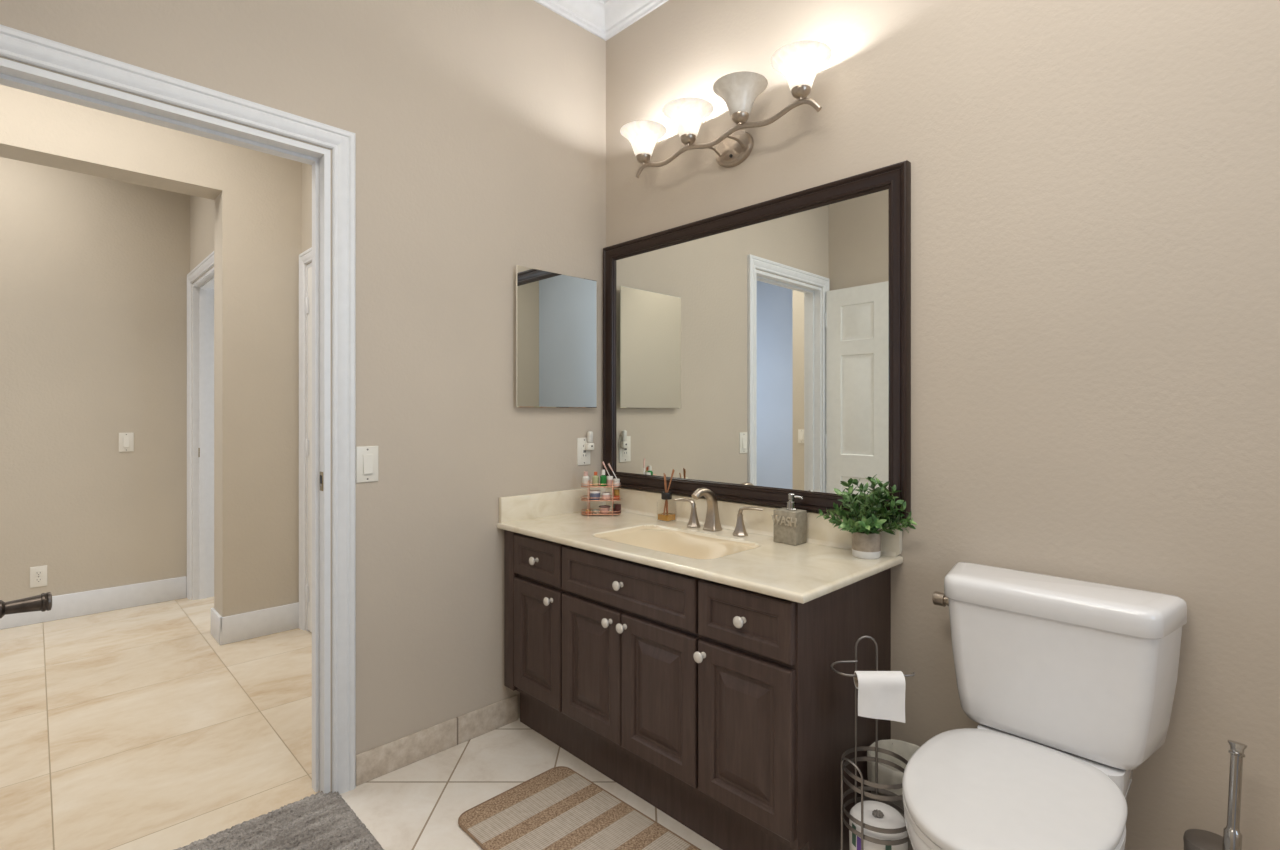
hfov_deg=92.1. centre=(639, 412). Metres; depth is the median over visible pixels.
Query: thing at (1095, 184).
wall
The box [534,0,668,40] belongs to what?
trim
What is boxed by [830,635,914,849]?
toilet paper stand
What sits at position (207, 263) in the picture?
trim
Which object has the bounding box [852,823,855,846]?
print
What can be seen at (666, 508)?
bottle
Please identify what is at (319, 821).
rug
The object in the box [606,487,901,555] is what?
backsplash
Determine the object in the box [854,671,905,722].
toilet paper roll
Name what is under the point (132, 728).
floor
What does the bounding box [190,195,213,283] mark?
wall
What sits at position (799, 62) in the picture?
vanity light
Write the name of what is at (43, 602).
door handle
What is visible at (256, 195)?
wall
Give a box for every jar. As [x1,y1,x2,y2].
[602,492,610,499]
[607,476,612,485]
[613,479,619,485]
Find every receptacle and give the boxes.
[34,571,42,575]
[34,577,42,582]
[581,444,587,458]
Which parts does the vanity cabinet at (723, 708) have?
knob, drawer, cabinet door, knob, cabinet door, knob, knob, knob, drawer, cabinet door, knob, knob, drawer, cabinet door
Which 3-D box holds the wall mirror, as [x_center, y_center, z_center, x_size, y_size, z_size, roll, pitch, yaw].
[0.310,-0.204,2.252,0.031,1.043,1.325,0,0,-45]
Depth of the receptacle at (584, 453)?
2.65 m
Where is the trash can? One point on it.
(887, 774)
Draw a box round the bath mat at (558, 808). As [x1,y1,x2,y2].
[458,766,700,849]
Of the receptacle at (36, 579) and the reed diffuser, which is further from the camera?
the receptacle at (36, 579)
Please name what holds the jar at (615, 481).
on the wire rack
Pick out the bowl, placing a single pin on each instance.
(604, 509)
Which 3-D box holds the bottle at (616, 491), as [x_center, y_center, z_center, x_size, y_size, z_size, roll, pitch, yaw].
[-0.096,0.335,2.542,0.024,0.041,0.024,0,0,-45]
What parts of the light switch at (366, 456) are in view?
rocker frame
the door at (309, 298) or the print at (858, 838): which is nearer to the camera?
the print at (858, 838)
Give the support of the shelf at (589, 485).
attached to the wire rack
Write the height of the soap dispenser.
0.159 m
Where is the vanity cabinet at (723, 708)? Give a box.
[504,530,890,849]
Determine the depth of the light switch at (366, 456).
2.01 m
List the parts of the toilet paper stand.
leg, roll arm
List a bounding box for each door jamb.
[0,58,330,793]
[306,263,311,630]
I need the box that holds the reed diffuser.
[657,469,675,521]
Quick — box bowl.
[599,505,610,513]
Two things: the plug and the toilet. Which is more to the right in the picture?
the toilet
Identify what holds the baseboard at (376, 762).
attached to the wall at (479, 126)
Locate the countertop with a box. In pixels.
[497,487,902,603]
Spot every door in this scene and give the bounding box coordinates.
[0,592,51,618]
[192,267,213,599]
[306,266,311,631]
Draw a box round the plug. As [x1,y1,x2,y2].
[585,431,593,449]
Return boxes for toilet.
[902,562,1186,849]
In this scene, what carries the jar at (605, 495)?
on the wire rack
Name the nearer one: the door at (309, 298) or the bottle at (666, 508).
the bottle at (666, 508)
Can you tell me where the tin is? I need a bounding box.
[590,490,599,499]
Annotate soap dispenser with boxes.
[772,493,806,545]
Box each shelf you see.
[581,482,620,486]
[581,495,620,500]
[581,509,620,514]
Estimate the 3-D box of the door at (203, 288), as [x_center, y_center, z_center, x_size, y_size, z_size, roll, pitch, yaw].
[-2.572,0.185,3.744,0.120,2.030,0.760,0,0,-45]
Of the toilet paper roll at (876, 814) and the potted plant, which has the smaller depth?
the toilet paper roll at (876, 814)
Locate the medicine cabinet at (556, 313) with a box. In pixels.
[516,265,596,407]
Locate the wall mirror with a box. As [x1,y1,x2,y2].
[603,160,910,522]
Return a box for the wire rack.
[581,479,620,515]
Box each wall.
[0,0,605,790]
[0,85,301,616]
[0,157,189,601]
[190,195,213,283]
[302,163,311,264]
[606,0,1279,849]
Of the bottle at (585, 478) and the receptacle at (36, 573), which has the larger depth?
the receptacle at (36, 573)
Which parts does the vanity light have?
lamp shade, lamp shade, arm, arm, lamp shade, lamp shade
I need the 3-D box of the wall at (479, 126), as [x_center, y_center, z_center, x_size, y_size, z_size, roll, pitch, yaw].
[-0.942,-0.280,2.051,2.100,2.960,0.120,0,0,-45]
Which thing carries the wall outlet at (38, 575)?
attached to the wall at (94, 270)
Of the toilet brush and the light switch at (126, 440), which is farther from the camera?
the light switch at (126, 440)
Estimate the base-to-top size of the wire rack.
0.142 m
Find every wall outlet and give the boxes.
[30,565,46,587]
[577,438,589,465]
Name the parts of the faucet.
lever, handle, spout, handle, lever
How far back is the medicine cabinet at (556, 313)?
2.51 m
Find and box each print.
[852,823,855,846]
[857,836,860,849]
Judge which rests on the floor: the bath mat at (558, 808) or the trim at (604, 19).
the bath mat at (558, 808)
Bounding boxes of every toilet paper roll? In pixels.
[849,801,907,849]
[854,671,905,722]
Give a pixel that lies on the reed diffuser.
(666, 507)
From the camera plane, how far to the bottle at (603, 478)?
2.53 m
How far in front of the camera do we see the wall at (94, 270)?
3.69 m
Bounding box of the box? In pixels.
[613,504,620,512]
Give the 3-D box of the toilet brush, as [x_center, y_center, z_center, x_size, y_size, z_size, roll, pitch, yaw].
[1.155,0.928,1.245,0.104,0.544,0.104,0,0,-45]
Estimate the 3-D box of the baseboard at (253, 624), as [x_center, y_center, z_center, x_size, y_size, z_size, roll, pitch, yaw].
[-2.110,1.129,3.402,0.387,0.142,0.233,0,0,-45]
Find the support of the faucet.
on the countertop
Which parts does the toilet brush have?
handle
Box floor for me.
[0,596,721,849]
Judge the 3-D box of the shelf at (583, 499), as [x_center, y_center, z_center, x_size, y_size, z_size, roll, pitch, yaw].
[-0.161,0.351,2.544,0.163,0.014,0.075,0,0,0]
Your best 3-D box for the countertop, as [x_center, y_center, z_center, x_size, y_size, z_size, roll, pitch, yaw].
[0.112,0.428,2.080,0.553,0.214,1.314,0,0,-45]
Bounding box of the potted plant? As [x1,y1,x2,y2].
[817,477,916,558]
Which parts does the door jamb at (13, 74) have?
strike plate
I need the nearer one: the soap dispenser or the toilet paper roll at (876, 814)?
the toilet paper roll at (876, 814)
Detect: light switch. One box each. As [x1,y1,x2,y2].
[119,433,133,451]
[356,446,377,482]
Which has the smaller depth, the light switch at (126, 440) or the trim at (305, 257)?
the trim at (305, 257)
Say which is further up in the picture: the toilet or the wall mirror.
the wall mirror
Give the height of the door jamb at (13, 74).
2.025 m
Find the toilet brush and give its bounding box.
[1183,740,1246,849]
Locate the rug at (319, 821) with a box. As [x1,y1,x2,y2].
[174,791,383,849]
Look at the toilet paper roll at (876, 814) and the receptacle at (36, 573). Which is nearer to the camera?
the toilet paper roll at (876, 814)
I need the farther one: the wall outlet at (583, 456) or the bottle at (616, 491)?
the wall outlet at (583, 456)
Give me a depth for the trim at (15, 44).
1.94 m
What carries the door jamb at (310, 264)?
in the wall at (306, 168)
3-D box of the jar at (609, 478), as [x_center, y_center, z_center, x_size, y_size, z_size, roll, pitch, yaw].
[-0.125,0.280,2.548,0.027,0.039,0.027,0,0,-45]
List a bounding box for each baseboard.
[0,576,186,629]
[211,602,298,644]
[356,695,517,785]
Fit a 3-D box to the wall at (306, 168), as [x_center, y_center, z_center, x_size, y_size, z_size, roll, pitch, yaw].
[-1.295,-0.280,2.924,0.100,2.960,1.620,0,0,-45]
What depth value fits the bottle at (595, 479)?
2.54 m
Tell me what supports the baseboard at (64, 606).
attached to the wall at (94, 270)
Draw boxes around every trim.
[0,24,355,793]
[187,251,213,599]
[299,247,311,629]
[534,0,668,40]
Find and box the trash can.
[867,739,919,849]
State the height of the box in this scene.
0.036 m
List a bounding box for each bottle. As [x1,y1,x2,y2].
[582,471,588,485]
[592,472,598,485]
[600,469,606,485]
[614,489,619,499]
[657,499,675,521]
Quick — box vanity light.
[620,40,831,177]
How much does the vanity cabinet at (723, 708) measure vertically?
0.760 m
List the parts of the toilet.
flush handle, seat, seat lid, tank lid, tank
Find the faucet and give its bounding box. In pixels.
[674,488,762,536]

